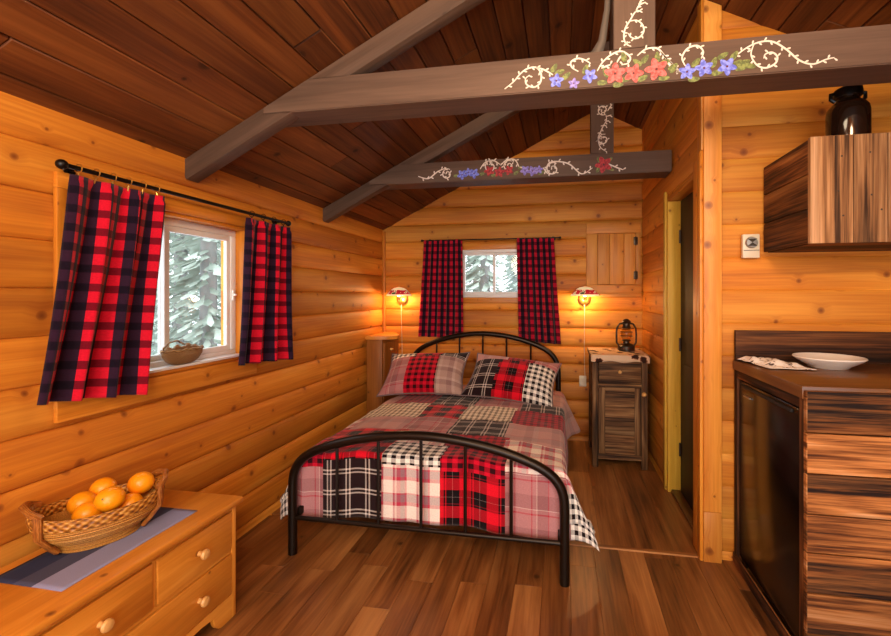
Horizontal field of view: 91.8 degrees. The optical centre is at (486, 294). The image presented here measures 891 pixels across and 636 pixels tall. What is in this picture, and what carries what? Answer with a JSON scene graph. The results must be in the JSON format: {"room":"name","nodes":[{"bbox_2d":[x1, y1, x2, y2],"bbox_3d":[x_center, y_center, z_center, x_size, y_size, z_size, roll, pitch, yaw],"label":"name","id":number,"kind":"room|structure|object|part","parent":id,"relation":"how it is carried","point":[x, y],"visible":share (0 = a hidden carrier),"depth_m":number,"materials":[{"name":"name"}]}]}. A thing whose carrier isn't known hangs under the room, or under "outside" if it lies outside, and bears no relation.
{"room":"log cabin bedroom","nodes":[
{"label":"log cabin bedroom","id":0,"kind":"room"},
{"bbox_2d":[0,91,382,567],"bbox_3d":[-1.612,0.357,1.567,0.161,2.046,5.934,0,0,10],"label":"wall","id":1,"kind":"structure","parent":0,"point":[243,436],"depth_m":1.99,"materials":[{"name":"brown wood"}]},
{"bbox_2d":[53,171,256,422],"bbox_3d":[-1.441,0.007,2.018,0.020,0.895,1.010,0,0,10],"label":"trim","id":2,"kind":"structure","parent":1,"relation":"attached to","point":[168,384],"depth_m":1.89,"materials":[{"name":"brown wood"}]},
{"bbox_2d":[55,159,290,225],"bbox_3d":[-1.390,-0.455,2.119,0.073,0.040,1.293,0,0,10],"label":"curtain rod","id":3,"kind":"object","parent":1,"relation":"attached to","point":[62,164],"visible":0.97,"depth_m":1.80,"materials":[{"name":"black metal"}]},
{"bbox_2d":[37,164,165,404],"bbox_3d":[-1.443,-0.034,1.639,0.095,0.878,0.474,0,0,14],"label":"curtain","id":4,"kind":"object","parent":3,"relation":"hanging from","point":[99,345],"visible":0.98,"depth_m":1.63,"materials":[{"name":"red fabric"}]},
{"bbox_2d":[238,211,292,365],"bbox_3d":[-1.300,-0.034,2.509,0.099,0.878,0.453,0,0,12],"label":"curtain","id":5,"kind":"object","parent":3,"relation":"hanging from","point":[266,334],"visible":1,"depth_m":2.55,"materials":[{"name":"red fabric"}]},
{"bbox_2d":[149,217,238,373],"bbox_3d":[-1.496,-0.011,2.012,0.110,0.706,0.874,0,0,10],"label":"window","id":6,"kind":"structure","parent":1,"relation":"in","point":[228,350],"depth_m":2.22,"materials":[{"name":"white plastic"}]},
{"bbox_3d":[-1.568,-0.011,1.833,0.019,0.634,0.424,0,0,10],"label":"sash","id":7,"kind":"part","parent":6,"relation":"part of","materials":[{"name":"white plastic"}]},
{"bbox_2d":[160,340,203,364],"bbox_3d":[-1.454,0.270,2.055,0.090,0.119,0.226,0,0,10],"label":"basket","id":8,"kind":"object","parent":6,"relation":"on","point":[187,355],"visible":0.9,"depth_m":2.01,"materials":[{"name":"brown wicker"}]},
{"bbox_3d":[-1.459,0.236,2.006,0.012,0.051,0.122,0,0,10],"label":"handle","id":9,"kind":"part","parent":8,"relation":"part of","materials":[{"name":"brown wicker"}]},
{"bbox_2d":[173,345,182,349],"bbox_3d":[-1.453,0.254,2.020,0.044,0.041,0.042,0,0,10],"label":"pine cone","id":10,"kind":"object","parent":8,"relation":"in","point":[176,347],"visible":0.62,"depth_m":2.01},
{"bbox_3d":[-1.474,0.336,2.008,0.065,0.012,0.870,0,0,10],"label":"sill","id":11,"kind":"part","parent":6,"relation":"part of","materials":[{"name":"white plastic"}]},
{"bbox_3d":[-1.483,-0.011,2.211,0.019,0.634,0.404,0,0,10],"label":"sash","id":12,"kind":"part","parent":6,"relation":"part of","materials":[{"name":"white plastic"}]},
{"bbox_2d":[382,231,385,332],"bbox_3d":[-1.038,0.360,4.332,0.030,2.000,0.030,0,0,10],"label":"trim","id":13,"kind":"structure","parent":1,"relation":"attached to","point":[383,232],"depth_m":4.32,"materials":[{"name":"brown wood"}]},
{"bbox_2d":[0,0,890,229],"bbox_3d":[0.515,-1.172,1.181,4.537,1.193,5.904,0,0,10],"label":"ceiling","id":14,"kind":"structure","parent":0,"point":[172,76],"depth_m":1.86,"materials":[{"name":"brown wood"}]},
{"bbox_2d":[323,41,671,222],"bbox_3d":[-0.018,-1.131,3.109,2.520,1.154,0.168,0,0,10],"label":"roof truss","id":15,"kind":"object","parent":14,"relation":"attached to","point":[419,171],"visible":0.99,"depth_m":3.02,"materials":[{"name":"brown wood"}]},
{"bbox_3d":[0.784,-1.330,2.940,0.150,0.755,0.094,0,0,10],"label":"king post","id":16,"kind":"part","parent":15,"relation":"part of","materials":[{"name":"brown wood"}]},
{"bbox_2d":[185,0,890,182],"bbox_3d":[0.640,-1.123,1.777,4.274,1.169,0.178,0,0,10],"label":"roof truss","id":17,"kind":"object","parent":14,"relation":"attached to","point":[633,69],"visible":1,"depth_m":1.78,"materials":[{"name":"brown wood"}]},
{"bbox_3d":[0.599,-1.342,1.788,0.158,0.730,0.169,0,0,10],"label":"king post","id":18,"kind":"part","parent":17,"relation":"part of","materials":[{"name":"brown wood"}]},
{"bbox_2d":[194,440,794,635],"bbox_3d":[0.495,1.390,1.185,4.332,0.060,5.904,0,0,10],"label":"floor","id":19,"kind":"structure","parent":0,"point":[341,580],"depth_m":2.05,"materials":[{"name":"laminate"}]},
{"bbox_2d":[0,489,242,635],"bbox_3d":[-1.340,1.112,1.301,0.426,0.496,1.189,0,0,10],"label":"dresser","id":20,"kind":"object","parent":19,"relation":"on","point":[181,580],"visible":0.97,"depth_m":1.48,"materials":[{"name":"brown wood"}]},
{"bbox_3d":[-1.174,0.990,1.283,0.019,0.157,0.362,0,0,10],"label":"drawer","id":21,"kind":"part","parent":20,"relation":"part of","materials":[{"name":"brown wood"}]},
{"bbox_2d":[0,507,197,591],"bbox_3d":[-1.331,0.863,1.509,0.270,0.004,0.475,0,0,10],"label":"table runner","id":22,"kind":"object","parent":20,"relation":"on","point":[48,571],"visible":0.7,"depth_m":1.39,"materials":[{"name":"fabric"}]},
{"bbox_2d":[18,468,168,554],"bbox_3d":[-1.370,0.767,1.526,0.386,0.186,0.262,0,0,-36],"label":"wicker basket","id":23,"kind":"object","parent":22,"relation":"on","point":[51,525],"visible":0.84,"depth_m":1.45,"materials":[{"name":"brown wicker"}]},
{"bbox_3d":[-1.469,0.764,1.411,0.164,0.179,0.094,0,0,41],"label":"handle","id":24,"kind":"part","parent":23,"relation":"part of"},
{"bbox_2d":[66,491,95,513],"bbox_3d":[-1.465,0.753,1.556,0.082,0.078,0.082,0,0,42],"label":"orange","id":25,"kind":"object","parent":23,"relation":"in","point":[79,498],"visible":0.5,"depth_m":1.53,"materials":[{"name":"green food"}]},
{"bbox_2d":[71,501,102,519],"bbox_3d":[-1.401,0.767,1.507,0.082,0.078,0.082,0,0,-18],"label":"orange","id":26,"kind":"object","parent":23,"relation":"in","point":[87,509],"visible":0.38,"depth_m":1.48,"materials":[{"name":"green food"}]},
{"bbox_2d":[89,477,116,494],"bbox_3d":[-1.461,0.736,1.637,0.082,0.078,0.082,0,0,-35],"label":"orange","id":27,"kind":"object","parent":23,"relation":"in","point":[100,484],"visible":0.46,"depth_m":1.62,"materials":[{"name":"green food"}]},
{"bbox_2d":[94,486,125,511],"bbox_3d":[-1.327,0.718,1.513,0.086,0.082,0.086,0,0,31],"label":"orange","id":28,"kind":"object","parent":23,"relation":"in","point":[108,499],"visible":0.95,"depth_m":1.49,"materials":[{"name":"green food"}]},
{"bbox_2d":[117,493,142,508],"bbox_3d":[-1.312,0.769,1.580,0.084,0.078,0.082,0,0,-2],"label":"orange","id":29,"kind":"object","parent":23,"relation":"in","point":[130,498],"visible":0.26,"depth_m":1.57,"materials":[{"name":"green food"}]},
{"bbox_2d":[127,471,154,493],"bbox_3d":[-1.323,0.719,1.645,0.084,0.080,0.084,0,0,2],"label":"orange","id":30,"kind":"object","parent":23,"relation":"in","point":[141,482],"visible":0.95,"depth_m":1.62,"materials":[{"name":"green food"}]},
{"bbox_3d":[-1.271,0.764,1.641,0.164,0.179,0.094,0,0,41],"label":"handle","id":31,"kind":"part","parent":23,"relation":"part of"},
{"bbox_3d":[-1.145,0.990,1.289,0.036,0.038,0.038,0,0,10],"label":"knob","id":32,"kind":"part","parent":20,"relation":"part of","materials":[{"name":"brown wood"}]},
{"bbox_3d":[-1.175,1.171,1.272,0.019,0.166,1.092,0,0,10],"label":"drawer","id":33,"kind":"part","parent":20,"relation":"part of","materials":[{"name":"brown wood"}]},
{"bbox_3d":[-1.111,0.990,1.644,0.019,0.157,0.336,0,0,10],"label":"drawer","id":34,"kind":"part","parent":20,"relation":"part of","materials":[{"name":"brown wood"}]},
{"bbox_3d":[-1.083,1.170,1.643,0.036,0.038,0.038,0,0,10],"label":"knob","id":35,"kind":"part","parent":20,"relation":"part of","materials":[{"name":"brown wood"}]},
{"bbox_3d":[-1.083,0.990,1.643,0.036,0.038,0.038,0,0,10],"label":"knob","id":36,"kind":"part","parent":20,"relation":"part of","materials":[{"name":"brown wood"}]},
{"bbox_2d":[365,332,399,413],"bbox_3d":[-0.937,0.866,4.077,0.267,0.988,0.440,0,0,10],"label":"nightstand","id":37,"kind":"object","parent":19,"relation":"on","point":[380,346],"visible":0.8,"depth_m":3.91,"materials":[{"name":"brown wood"}]},
{"bbox_3d":[-0.913,0.850,4.083,0.010,0.820,0.330,0,0,10],"label":"door","id":38,"kind":"part","parent":37,"relation":"part of","materials":[{"name":"brown wood"}]},
{"bbox_2d":[288,331,569,587],"bbox_3d":[-0.184,0.851,3.105,1.501,1.018,1.992,0,0,10],"label":"bed","id":39,"kind":"object","parent":19,"relation":"on","point":[295,513],"visible":0.83,"depth_m":2.14,"materials":[{"name":"black metal"}]},
{"bbox_3d":[-0.836,1.150,3.219,0.024,0.040,1.905,0,0,10],"label":"rail","id":40,"kind":"part","parent":39,"relation":"part of","materials":[{"name":"brown metal"}]},
{"bbox_3d":[-0.329,1.019,2.143,1.456,0.681,0.047,0,0,10],"label":"footboard","id":41,"kind":"part","parent":39,"relation":"part of","materials":[{"name":"brown metal"}]},
{"bbox_3d":[-0.039,0.851,4.067,1.456,1.018,0.047,0,0,10],"label":"headboard","id":42,"kind":"part","parent":39,"relation":"part of","materials":[{"name":"brown metal"}]},
{"bbox_2d":[354,520,697,557],"bbox_3d":[0.091,1.357,2.415,2.050,0.006,0.034,0,0,10],"label":"trim","id":43,"kind":"structure","parent":19,"relation":"on","point":[653,551],"depth_m":2.29,"materials":[{"name":"laminate"}]},
{"bbox_2d":[587,347,650,469],"bbox_3d":[1.089,0.917,3.596,0.470,0.885,0.535,0,0,10],"label":"nightstand","id":44,"kind":"object","parent":19,"relation":"on","point":[618,392],"visible":0.89,"depth_m":3.38,"materials":[{"name":"brown wood"}]},
{"bbox_3d":[0.938,0.928,3.859,0.045,0.863,0.045,0,0,10],"label":"leg","id":45,"kind":"part","parent":44,"relation":"part of","materials":[{"name":"brown wood"}]},
{"bbox_3d":[0.862,0.928,3.425,0.045,0.863,0.045,0,0,10],"label":"leg","id":46,"kind":"part","parent":44,"relation":"part of","materials":[{"name":"brown wood"}]},
{"bbox_2d":[588,347,649,363],"bbox_3d":[1.079,0.499,3.589,0.441,0.059,0.488,0,0,10],"label":"cloth","id":47,"kind":"object","parent":44,"relation":"on","point":[597,354],"visible":0.89,"depth_m":3.38,"materials":[{"name":"white fabric"}]},
{"bbox_2d":[615,319,636,350],"bbox_3d":[1.177,0.336,3.643,0.153,0.267,0.155,0,0,-40],"label":"lantern","id":48,"kind":"object","parent":47,"relation":"on","point":[626,345],"visible":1,"depth_m":3.61,"materials":[{"name":"grey metal"}]},
{"bbox_3d":[1.177,0.423,3.632,0.139,0.092,0.139,0,0,10],"label":"oil tank","id":49,"kind":"part","parent":48,"relation":"part of","materials":[{"name":"grey metal"}]},
{"bbox_3d":[1.043,0.600,3.379,0.319,0.190,0.024,0,0,10],"label":"drawer","id":50,"kind":"part","parent":44,"relation":"part of","materials":[{"name":"brown wood"}]},
{"bbox_3d":[1.043,0.989,3.380,0.321,0.522,0.026,0,0,10],"label":"door","id":51,"kind":"part","parent":44,"relation":"part of","materials":[{"name":"brown wood"}]},
{"bbox_3d":[1.228,0.928,3.361,0.045,0.863,0.045,0,0,10],"label":"leg","id":52,"kind":"part","parent":44,"relation":"part of","materials":[{"name":"brown wood"}]},
{"bbox_2d":[733,330,890,635],"bbox_3d":[1.855,0.769,1.746,1.346,1.182,0.663,0,0,10],"label":"base cabinet","id":53,"kind":"object","parent":19,"relation":"on","point":[845,415],"visible":0.98,"depth_m":1.52,"materials":[{"name":"brown wood"}]},
{"bbox_3d":[1.216,0.396,1.865,0.030,0.038,0.566,0,0,10],"label":"rail","id":54,"kind":"part","parent":53,"relation":"part of","materials":[{"name":"brown wood"}]},
{"bbox_2d":[740,380,798,635],"bbox_3d":[1.465,0.859,1.820,0.544,0.874,0.556,0,0,10],"label":"mini fridge","id":55,"kind":"object","parent":53,"relation":"in","point":[769,424],"visible":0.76,"depth_m":1.80,"materials":[{"name":"black metal"}]},
{"bbox_2d":[733,360,890,398],"bbox_3d":[1.857,0.353,1.756,1.344,0.046,0.641,0,0,10],"label":"countertop","id":56,"kind":"structure","parent":53,"relation":"on","point":[868,378],"depth_m":1.73,"materials":[{"name":"brown wood"}]},
{"bbox_2d":[738,356,815,369],"bbox_3d":[1.339,0.309,2.007,0.182,0.031,0.293,0,0,2],"label":"napkin","id":57,"kind":"object","parent":56,"relation":"on","point":[773,363],"visible":1,"depth_m":1.95,"materials":[{"name":"white fabric"}]},
{"bbox_2d":[792,352,867,369],"bbox_3d":[1.551,0.304,1.953,0.272,0.050,0.272,0,0,10],"label":"plate","id":58,"kind":"object","parent":56,"relation":"on","point":[829,361],"visible":1,"depth_m":1.92,"materials":[{"name":"white ceramic"}]},
{"bbox_2d":[383,114,642,440],"bbox_3d":[0.215,-0.168,4.205,2.742,3.095,0.161,0,0,10],"label":"wall","id":59,"kind":"structure","parent":0,"point":[563,209],"depth_m":4.07,"materials":[{"name":"brown wood"}]},
{"bbox_2d":[386,286,411,332],"bbox_3d":[-0.863,0.385,4.217,0.256,0.950,0.172,0,0,10],"label":"wall lamp","id":60,"kind":"object","parent":59,"relation":"attached to","point":[401,293],"visible":0.99,"depth_m":4.18,"materials":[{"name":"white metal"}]},
{"bbox_3d":[-0.864,-0.034,4.215,0.256,0.084,0.169,0,0,10],"label":"lamp shade","id":61,"kind":"part","parent":60,"relation":"part of","materials":[{"name":"white glass"}]},
{"bbox_3d":[-0.850,0.045,4.291,0.116,0.116,0.022,0,0,10],"label":"plate","id":62,"kind":"part","parent":60,"relation":"part of","materials":[{"name":"gold metal"}]},
{"bbox_2d":[462,243,517,302],"bbox_3d":[0.062,-0.207,4.141,0.790,0.575,0.020,0,0,10],"label":"trim","id":63,"kind":"structure","parent":59,"relation":"attached to","point":[495,245],"depth_m":4.14,"materials":[{"name":"brown wood"}]},
{"bbox_2d":[463,249,517,297],"bbox_3d":[0.067,-0.207,4.168,0.670,0.465,0.052,0,0,10],"label":"window","id":64,"kind":"structure","parent":59,"relation":"in","point":[495,252],"depth_m":4.16,"materials":[{"name":"white plastic"}]},
{"bbox_3d":[-0.075,-0.207,4.183,0.320,0.401,0.020,0,0,10],"label":"sash","id":65,"kind":"part","parent":64,"relation":"part of","materials":[{"name":"white plastic"}]},
{"bbox_3d":[0.215,-0.207,4.153,0.310,0.401,0.020,0,0,10],"label":"sash","id":66,"kind":"part","parent":64,"relation":"part of","materials":[{"name":"white plastic"}]},
{"bbox_2d":[421,236,560,241],"bbox_3d":[0.025,-0.530,4.112,1.353,0.040,0.077,0,0,10],"label":"curtain rod","id":67,"kind":"object","parent":59,"relation":"attached to","point":[559,237],"visible":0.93,"depth_m":4.07,"materials":[{"name":"black metal"}]},
{"bbox_2d":[418,239,462,337],"bbox_3d":[-0.447,-0.060,4.168,0.453,0.950,0.061,0,0,10],"label":"curtain","id":68,"kind":"object","parent":67,"relation":"hanging from","point":[441,298],"visible":0.97,"depth_m":4.17,"materials":[{"name":"red fabric"}]},
{"bbox_2d":[517,237,560,343],"bbox_3d":[0.482,-0.040,4.006,0.411,0.990,0.056,0,0,7],"label":"curtain","id":69,"kind":"object","parent":67,"relation":"hanging from","point":[538,310],"visible":0.99,"depth_m":4.01,"materials":[{"name":"red fabric"}]},
{"bbox_2d":[579,376,585,386],"bbox_3d":[0.890,0.800,3.995,0.064,0.100,0.014,0,0,10],"label":"wall outlet","id":70,"kind":"object","parent":59,"relation":"attached to","point":[582,379],"visible":1,"depth_m":3.99,"materials":[{"name":"plastic"}]},
{"bbox_2d":[571,285,598,371],"bbox_3d":[0.890,0.335,3.911,0.256,0.850,0.172,0,0,10],"label":"wall lamp","id":71,"kind":"object","parent":59,"relation":"attached to","point":[582,292],"visible":1,"depth_m":3.89,"materials":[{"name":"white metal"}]},
{"bbox_3d":[0.903,0.425,3.971,0.013,0.670,0.008,0,0,26],"label":"cord","id":72,"kind":"part","parent":71,"relation":"part of","materials":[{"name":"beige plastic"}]},
{"bbox_3d":[0.903,0.045,3.985,0.116,0.116,0.022,0,0,10],"label":"plate","id":73,"kind":"part","parent":71,"relation":"part of","materials":[{"name":"gold metal"}]},
{"bbox_3d":[0.890,-0.034,3.909,0.256,0.084,0.169,0,0,10],"label":"lamp shade","id":74,"kind":"part","parent":71,"relation":"part of","materials":[{"name":"beige fabric"}]},
{"bbox_2d":[586,222,640,296],"bbox_3d":[1.156,-0.320,3.938,0.480,0.680,0.045,0,0,10],"label":"hatch","id":75,"kind":"object","parent":59,"relation":"attached to","point":[613,250],"visible":0.94,"depth_m":3.93,"materials":[{"name":"brown wood"}]},
{"bbox_3d":[1.185,-0.330,3.940,0.335,0.464,0.026,0,0,10],"label":"door","id":76,"kind":"part","parent":75,"relation":"part of","materials":[{"name":"brown wood"}]},
{"bbox_2d":[642,17,696,489],"bbox_3d":[1.315,-0.064,3.067,0.104,2.888,1.694,0,0,10],"label":"wall partition","id":77,"kind":"structure","parent":0,"point":[671,124],"depth_m":3.24,"materials":[{"name":"brown wood"}]},
{"bbox_2d":[663,192,680,491],"bbox_3d":[1.291,0.320,3.003,0.099,2.080,0.080,0,0,10],"label":"trim","id":78,"kind":"structure","parent":77,"relation":"attached to","point":[671,209],"depth_m":2.97,"materials":[{"name":"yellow wood"}]},
{"bbox_2d":[671,489,692,529],"bbox_3d":[1.245,1.349,2.656,0.060,0.022,0.620,0,0,10],"label":"trim","id":79,"kind":"structure","parent":77,"relation":"attached to","point":[684,506],"depth_m":2.73,"materials":[{"name":"brown wood"}]},
{"bbox_2d":[668,160,696,550],"bbox_3d":[1.220,0.320,2.610,0.103,2.080,0.718,0,0,10],"label":"trim","id":80,"kind":"structure","parent":77,"relation":"attached to","point":[690,186],"depth_m":2.31,"materials":[{"name":"brown wood"}]},
{"bbox_2d":[679,192,692,510],"bbox_3d":[1.273,0.334,2.656,0.094,2.048,0.710,0,0,10],"label":"door","id":81,"kind":"structure","parent":77,"relation":"in","point":[686,232],"depth_m":2.80,"materials":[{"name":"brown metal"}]},
{"bbox_2d":[697,0,702,560],"bbox_3d":[1.103,-0.077,2.230,0.018,2.873,0.068,0,0,10],"label":"trim","id":82,"kind":"structure","parent":77,"relation":"attached to","point":[700,5],"depth_m":2.20,"materials":[{"name":"brown wood"}]},
{"bbox_2d":[722,10,890,560],"bbox_3d":[2.017,-0.044,2.122,1.655,2.849,0.109,0,0,10],"label":"wall","id":83,"kind":"structure","parent":0,"point":[850,291],"depth_m":2.17,"materials":[{"name":"brown wood"}]},
{"bbox_2d":[703,0,721,562],"bbox_3d":[1.151,-0.074,2.209,0.085,2.867,0.053,0,0,10],"label":"wooden post","id":84,"kind":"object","parent":83,"relation":"attached to","point":[712,12],"depth_m":2.18,"materials":[{"name":"brown wood"}]},
{"bbox_2d":[741,234,759,257],"bbox_3d":[1.322,-0.245,2.153,0.079,0.120,0.040,0,0,10],"label":"thermostat","id":85,"kind":"object","parent":83,"relation":"attached to","point":[750,243],"visible":1,"depth_m":2.15,"materials":[{"name":"beige plastic"}]},
{"bbox_2d":[734,330,890,363],"bbox_3d":[1.914,0.254,2.061,1.338,0.152,0.019,0,0,10],"label":"backsplash","id":86,"kind":"structure","parent":83,"relation":"attached to","point":[780,345],"depth_m":2.11,"materials":[{"name":"brown wood"}]},
{"bbox_2d":[764,132,890,252],"bbox_3d":[1.945,-0.427,1.851,1.204,0.435,0.418,0,0,10],"label":"upper cabinet","id":87,"kind":"object","parent":83,"relation":"attached to","point":[832,193],"visible":1,"depth_m":1.74,"materials":[{"name":"brown wood"}]},
{"bbox_3d":[1.366,-0.428,1.964,0.020,0.424,0.396,0,0,10],"label":"panel","id":88,"kind":"part","parent":87,"relation":"part of","materials":[{"name":"brown wood"}]},
{"bbox_2d":[825,85,871,135],"bbox_3d":[1.553,-0.766,1.851,0.154,0.244,0.154,0,0,10],"label":"jar","id":89,"kind":"object","parent":87,"relation":"on","point":[850,113],"visible":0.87,"depth_m":1.80,"materials":[{"name":"black ceramic"}]},
{"bbox_3d":[1.553,-0.869,1.851,0.104,0.039,0.104,0,0,10],"label":"lid","id":90,"kind":"part","parent":89,"relation":"part of","materials":[{"name":"black ceramic"}]},
{"label":"outside","id":91,"kind":"structure","parent":0,"visible":0},
{"bbox_3d":[-2.566,1.945,8.568,36.000,0.070,28.000,0,0,10],"label":"ground","id":92,"kind":"structure","parent":91,"visible":0},
{"bbox_2d":[151,273,171,351],"bbox_3d":[-9.714,-2.865,12.268,1.657,9.551,1.608,0,0,10],"label":"conifer","id":93,"kind":"object","parent":92,"relation":"on","point":[153,340],"visible":0.02,"depth_m":12.21,"materials":[{"name":"green plant"}]},
{"bbox_2d":[151,236,199,353],"bbox_3d":[-7.686,-1.865,10.682,1.671,7.551,1.700,0,0,10],"label":"conifer","id":94,"kind":"object","parent":92,"relation":"on","point":[171,256],"visible":0.03,"depth_m":10.58,"materials":[{"name":"green plant"}]},
{"bbox_2d":[151,232,219,354],"bbox_3d":[-6.011,-2.365,8.440,1.662,8.551,1.490,0,0,-33],"label":"conifer","id":95,"kind":"object","parent":92,"relation":"on","point":[179,256],"visible":0.03,"depth_m":8.34,"materials":[{"name":"green plant"}]},
{"bbox_2d":[151,233,220,348],"bbox_3d":[-4.245,-1.865,6.513,1.572,7.551,1.608,0,0,10],"label":"conifer","id":96,"kind":"object","parent":92,"relation":"on","point":[206,331],"visible":0.23,"depth_m":6.41,"materials":[{"name":"green plant"}]},
{"bbox_2d":[217,241,220,344],"bbox_3d":[-8.795,-1.865,14.735,1.590,7.551,1.642,0,0,24],"label":"conifer","id":97,"kind":"object","parent":92,"relation":"on","point":[219,280],"visible":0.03,"depth_m":14.70,"materials":[{"name":"green plant"}]},
{"bbox_2d":[466,256,480,291],"bbox_3d":[-0.409,-1.615,15.080,1.614,7.051,1.678,0,0,10],"label":"conifer","id":98,"kind":"object","parent":92,"relation":"on","point":[468,259],"visible":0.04,"depth_m":15.04,"materials":[{"name":"green plant"}]},
{"bbox_2d":[466,255,509,291],"bbox_3d":[-0.088,-1.615,9.508,1.583,7.051,1.576,0,0,28],"label":"conifer","id":99,"kind":"object","parent":92,"relation":"on","point":[485,275],"visible":0.14,"depth_m":9.45,"materials":[{"name":"green plant"}]},
{"bbox_2d":[500,255,517,291],"bbox_3d":[0.945,-2.615,12.635,1.652,9.051,1.701,0,0,10],"label":"conifer","id":100,"kind":"object","parent":92,"relation":"on","point":[512,287],"visible":0.05,"depth_m":12.81,"materials":[{"name":"green plant"}]},
{"bbox_2d":[501,255,516,291],"bbox_3d":[1.203,-2.115,18.465,1.623,8.051,1.595,0,0,10],"label":"conifer","id":101,"kind":"object","parent":92,"relation":"on","point":[515,263],"visible":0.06,"depth_m":18.49,"materials":[{"name":"green plant"}]},
{"bbox_3d":[-0.158,0.995,3.126,1.309,0.250,1.815,0,0,10],"label":"mattress","id":102,"kind":"object","parent":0,"visible":0},
{"bbox_2d":[280,385,598,550],"bbox_3d":[-0.148,1.031,3.082,1.714,0.432,1.823,0,0,10],"label":"patchwork quilt","id":103,"kind":"object","parent":102,"relation":"on","point":[541,433],"visible":0.71,"depth_m":2.25,"materials":[{"name":"fabric"}]},
{"bbox_2d":[376,352,469,396],"bbox_3d":[-0.526,0.670,3.675,0.736,0.330,0.415,0,0,7],"label":"pillow","id":104,"kind":"object","parent":103,"relation":"on","point":[414,373],"visible":1,"depth_m":3.55,"materials":[{"name":"fabric"}]},
{"bbox_2d":[460,352,561,406],"bbox_3d":[0.207,0.688,3.517,0.769,0.361,0.420,0,0,15],"label":"pillow","id":105,"kind":"object","parent":103,"relation":"on","point":[493,377],"visible":0.96,"depth_m":3.41,"materials":[{"name":"fabric"}]}
]}

